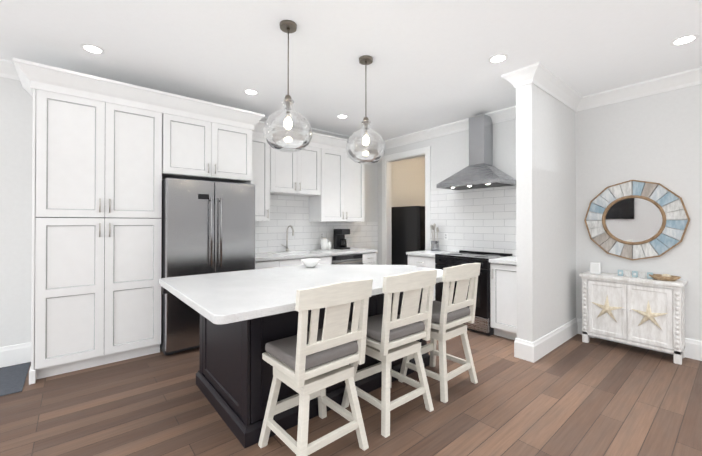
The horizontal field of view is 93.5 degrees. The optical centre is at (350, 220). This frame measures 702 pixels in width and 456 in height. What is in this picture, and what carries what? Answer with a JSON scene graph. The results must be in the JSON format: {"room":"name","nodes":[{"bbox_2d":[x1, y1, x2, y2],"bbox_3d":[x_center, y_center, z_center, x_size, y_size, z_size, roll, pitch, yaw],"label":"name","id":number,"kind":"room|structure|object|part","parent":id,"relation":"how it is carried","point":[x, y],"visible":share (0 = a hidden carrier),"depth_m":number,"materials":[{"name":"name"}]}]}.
{"room":"kitchen","nodes":[
{"label":"kitchen","id":0,"kind":"room"},
{"bbox_2d":[0,77,375,346],"bbox_3d":[-2.148,-0.052,4.102,10.590,2.850,0.126,0,0,-40],"label":"wall","id":1,"kind":"structure","parent":0,"point":[16,104],"depth_m":3.19,"materials":[{"name":"paint"}]},
{"bbox_2d":[0,59,383,367],"bbox_3d":[-2.743,-0.056,3.450,8.600,2.850,0.120,0,0,-40],"label":"trim","id":2,"kind":"structure","parent":1,"relation":"attached to","point":[16,354],"depth_m":3.15,"materials":[{"name":"paint"}]},
{"bbox_2d":[0,330,701,455],"bbox_3d":[0.334,1.384,1.140,10.590,0.060,7.840,0,0,-40],"label":"floor","id":3,"kind":"structure","parent":0,"point":[575,395],"depth_m":2.35,"materials":[{"name":"brown wood"}]},
{"bbox_2d":[0,362,30,396],"bbox_3d":[-3.422,1.358,2.438,1.470,0.008,0.720,0,0,-40],"label":"entry rug","id":4,"kind":"object","parent":3,"relation":"on","point":[12,379],"visible":1,"depth_m":2.84,"materials":[{"name":"fabric"}]},
{"bbox_2d":[12,58,376,384],"bbox_3d":[-1.299,0.042,4.259,4.248,2.664,0.722,0,0,-40],"label":"tall cabinet","id":5,"kind":"object","parent":3,"relation":"on","point":[108,156],"depth_m":3.18,"materials":[{"name":"paint"}]},
{"bbox_2d":[321,238,330,249],"bbox_3d":[-0.397,0.365,5.288,0.190,0.190,0.107,0,0,-40],"label":"canisters","id":6,"kind":"object","parent":5,"relation":"on","point":[325,244],"visible":1,"depth_m":5.22,"materials":[{"name":"white ceramic"}]},
{"bbox_2d":[334,229,349,249],"bbox_3d":[-0.151,0.295,5.430,0.180,0.330,0.220,0,0,-40],"label":"coffee maker","id":7,"kind":"object","parent":5,"relation":"on","point":[340,241],"visible":1,"depth_m":5.38,"materials":[{"name":"black plastic"}]},
{"bbox_2d":[160,178,254,355],"bbox_3d":[-1.702,0.471,3.842,0.927,1.800,0.828,0,0,-40],"label":"fridge","id":8,"kind":"object","parent":3,"relation":"on","point":[208,227],"visible":0.5,"depth_m":3.46,"materials":[{"name":"silver metal"}]},
{"bbox_2d":[162,288,429,447],"bbox_3d":[-0.371,0.930,2.869,2.072,0.870,1.034,0,0,-40],"label":"kitchen island","id":9,"kind":"object","parent":3,"relation":"on","point":[233,375],"depth_m":2.20,"materials":[{"name":"paint"}]},
{"bbox_2d":[159,264,442,327],"bbox_3d":[-0.251,0.473,2.751,2.140,0.042,1.390,0,0,-40],"label":"island countertop","id":10,"kind":"structure","parent":9,"relation":"on","point":[223,297],"depth_m":2.30,"materials":[{"name":"white stone"}]},
{"bbox_2d":[301,258,320,267],"bbox_3d":[-0.396,0.417,3.250,0.200,0.075,0.200,0,0,-40],"label":"bowl","id":11,"kind":"object","parent":10,"relation":"on","point":[310,262],"visible":1,"depth_m":3.20,"materials":[{"name":"white ceramic"}]},
{"bbox_2d":[258,279,372,455],"bbox_3d":[-0.209,0.847,1.975,0.511,1.025,0.517,0,0,-40],"label":"stool","id":12,"kind":"object","parent":3,"relation":"on","point":[313,362],"visible":1,"depth_m":1.84,"materials":[{"name":"white wood"}]},
{"bbox_2d":[341,270,436,437],"bbox_3d":[0.274,0.849,2.382,0.511,1.025,0.517,0,0,-40],"label":"stool","id":13,"kind":"object","parent":3,"relation":"on","point":[393,335],"visible":0.92,"depth_m":2.23,"materials":[{"name":"white wood"}]},
{"bbox_2d":[391,206,424,264],"bbox_3d":[1.315,0.558,6.405,0.780,1.660,0.788,0,0,-40],"label":"refrigerator","id":14,"kind":"object","parent":3,"relation":"on","point":[408,228],"visible":0.27,"depth_m":6.14,"materials":[{"name":"black metal"}]},
{"bbox_2d":[406,254,435,300],"bbox_3d":[1.238,0.939,4.903,0.612,0.880,0.516,0,0,-40],"label":"base cabinet","id":15,"kind":"object","parent":3,"relation":"on","point":[413,260],"depth_m":4.69,"materials":[{"name":"paint"}]},
{"bbox_2d":[406,250,456,257],"bbox_3d":[1.228,0.479,4.898,0.637,0.040,0.522,0,0,-40],"label":"countertop","id":16,"kind":"structure","parent":15,"relation":"on","point":[425,253],"depth_m":4.79,"materials":[{"name":"white stone"}]},
{"bbox_2d":[430,223,438,250],"bbox_3d":[1.300,0.247,5.091,0.130,0.422,0.131,0,0,-40],"label":"utensil crock","id":17,"kind":"object","parent":16,"relation":"on","point":[434,245],"visible":1,"depth_m":5.05,"materials":[{"name":"silver metal"}]},
{"bbox_2d":[398,263,480,402],"bbox_3d":[0.755,0.852,2.786,0.511,1.025,0.517,0,0,-40],"label":"stool","id":18,"kind":"object","parent":3,"relation":"on","point":[448,319],"visible":0.83,"depth_m":2.63,"materials":[{"name":"white wood"}]},
{"bbox_2d":[435,250,511,335],"bbox_3d":[1.605,0.903,4.381,0.714,0.945,0.748,0,0,-40],"label":"range","id":19,"kind":"object","parent":3,"relation":"on","point":[481,324],"visible":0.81,"depth_m":4.03,"materials":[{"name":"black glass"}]},
{"bbox_2d":[490,262,516,339],"bbox_3d":[2.040,0.932,3.949,0.612,0.880,0.466,0,0,-40],"label":"base cabinet","id":20,"kind":"object","parent":3,"relation":"on","point":[503,296],"depth_m":3.82,"materials":[{"name":"paint"}]},
{"bbox_2d":[490,256,516,265],"bbox_3d":[2.031,0.472,3.943,0.637,0.040,0.471,0,0,-40],"label":"countertop","id":21,"kind":"structure","parent":20,"relation":"on","point":[511,261],"depth_m":3.81,"materials":[{"name":"white stone"}]},
{"bbox_2d":[579,271,686,364],"bbox_3d":[2.979,0.983,3.523,0.326,0.772,0.840,0,0,-40],"label":"console","id":22,"kind":"object","parent":3,"relation":"on","point":[645,312],"visible":1,"depth_m":3.39},
{"bbox_2d":[590,262,600,273],"bbox_3d":[2.771,0.532,3.743,0.027,0.130,0.100,0,0,-40],"label":"sign","id":23,"kind":"object","parent":22,"relation":"on","point":[595,267],"visible":1,"depth_m":3.73,"materials":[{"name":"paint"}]},
{"bbox_2d":[618,270,652,278],"bbox_3d":[3.005,0.563,3.493,0.024,0.065,0.285,0,0,-40],"label":"candle holders","id":24,"kind":"object","parent":22,"relation":"on","point":[634,274],"visible":1,"depth_m":3.48,"materials":[{"name":"glass"}]},
{"bbox_2d":[649,274,680,280],"bbox_3d":[3.152,0.562,3.319,0.156,0.065,0.240,0,0,-40],"label":"tray","id":25,"kind":"object","parent":22,"relation":"on","point":[665,277],"visible":0.98,"depth_m":3.29,"materials":[{"name":"brown wood"}]},
{"bbox_2d":[0,0,701,141],"bbox_3d":[0.334,-1.536,1.160,10.590,0.080,7.840,0,0,-40],"label":"ceiling","id":26,"kind":"structure","parent":0,"point":[430,66],"depth_m":2.84,"materials":[{"name":"paint"}]},
{"bbox_2d":[80,44,104,53],"bbox_3d":[-2.228,-1.482,2.847,0.168,0.006,0.168,0,-1,41],"label":"recessed light","id":27,"kind":"object","parent":26,"relation":"in","point":[90,48],"depth_m":2.84,"materials":[{"name":"paint"}]},
{"bbox_2d":[243,89,258,94],"bbox_3d":[-1.146,-1.476,3.782,0.168,0.006,0.168,0,0,5],"label":"recessed light","id":28,"kind":"object","parent":26,"relation":"in","point":[247,91],"depth_m":3.78,"materials":[{"name":"paint"}]},
{"bbox_2d":[263,20,312,152],"bbox_3d":[-0.476,-1.006,2.500,0.370,0.961,0.370,0,0,-40],"label":"pendant light","id":29,"kind":"object","parent":26,"relation":"hanging from","point":[287,111],"visible":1,"depth_m":2.43,"materials":[{"name":"clear glass"}]},
{"bbox_2d":[336,114,347,118],"bbox_3d":[-0.120,-1.470,4.644,0.168,0.006,0.168,0,0,5],"label":"recessed light","id":30,"kind":"object","parent":26,"relation":"in","point":[342,116],"depth_m":4.63,"materials":[{"name":"paint"}]},
{"bbox_2d":[346,55,385,164],"bbox_3d":[0.136,-1.002,3.015,0.370,0.961,0.370,0,0,-40],"label":"pendant light","id":31,"kind":"object","parent":26,"relation":"hanging from","point":[365,129],"visible":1,"depth_m":2.94,"materials":[{"name":"clear glass"}]},
{"bbox_2d":[488,54,507,62],"bbox_3d":[1.343,-1.481,3.013,0.168,0.006,0.168,0,-1,41],"label":"recessed light","id":32,"kind":"object","parent":26,"relation":"in","point":[497,58],"depth_m":3.00,"materials":[{"name":"paint"}]},
{"bbox_2d":[670,34,698,45],"bbox_3d":[2.736,-1.483,2.708,0.168,0.006,0.168,0,-1,41],"label":"recessed light","id":33,"kind":"object","parent":26,"relation":"in","point":[686,39],"depth_m":2.70,"materials":[{"name":"paint"}]},
{"bbox_2d":[376,107,575,321],"bbox_3d":[1.563,-0.045,5.096,0.150,2.850,3.140,0,0,-40],"label":"wall","id":34,"kind":"structure","parent":0,"point":[480,219],"depth_m":4.93,"materials":[{"name":"tile"}]},
{"bbox_2d":[320,232,447,239],"bbox_3d":[0.398,0.237,4.343,2.629,0.115,2.779,0,0,-40],"label":"outlet plates","id":35,"kind":"object","parent":34,"relation":"attached to","point":[445,235],"visible":0.5,"depth_m":5.12,"materials":[{"name":"paint"}]},
{"bbox_2d":[436,114,515,189],"bbox_3d":[1.685,-0.941,4.460,0.512,0.966,0.900,0,0,-40],"label":"range hood","id":36,"kind":"object","parent":34,"relation":"attached to","point":[480,171],"visible":0.88,"depth_m":4.43,"materials":[{"name":"silver metal"}]},
{"bbox_2d":[512,83,567,341],"bbox_3d":[2.092,-0.055,3.588,0.980,2.850,0.150,0,0,-40],"label":"wall","id":37,"kind":"structure","parent":0,"point":[562,164],"depth_m":3.37,"materials":[{"name":"paint"}]},
{"bbox_2d":[500,70,523,358],"bbox_3d":[1.942,-0.055,3.619,0.990,2.850,0.110,0,0,-40],"label":"trim","id":38,"kind":"structure","parent":37,"relation":"attached to","point":[514,77],"depth_m":3.31,"materials":[{"name":"paint"}]},
{"bbox_2d":[524,62,583,362],"bbox_3d":[2.208,-0.056,3.536,1.290,2.850,0.120,0,0,-40],"label":"trim","id":39,"kind":"structure","parent":37,"relation":"attached to","point":[541,77],"depth_m":3.46,"materials":[{"name":"paint"}]},
{"bbox_2d":[572,84,701,340],"bbox_3d":[4.238,-0.063,2.388,0.120,2.850,4.450,0,0,-40],"label":"wall","id":40,"kind":"structure","parent":0,"point":[656,138],"depth_m":3.55,"materials":[{"name":"paint"}]},
{"bbox_2d":[584,180,689,260],"bbox_3d":[3.091,-0.010,3.624,0.040,0.887,0.887,0,0,-40],"label":"mirror","id":41,"kind":"object","parent":40,"relation":"attached to","point":[644,189],"depth_m":3.59,"materials":[{"name":"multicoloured wood"}]},
{"bbox_3d":[3.090,-0.010,3.624,0.040,0.544,0.544,0,0,-40],"label":"mirror frame","id":42,"kind":"part","parent":41,"relation":"part of","materials":[{"name":"brown wood"}]},
{"bbox_2d":[584,67,701,360],"bbox_3d":[4.125,-0.063,2.351,0.100,2.850,4.360,0,0,-40],"label":"trim","id":43,"kind":"structure","parent":40,"relation":"attached to","point":[693,348],"depth_m":3.46,"materials":[{"name":"paint"}]}
]}

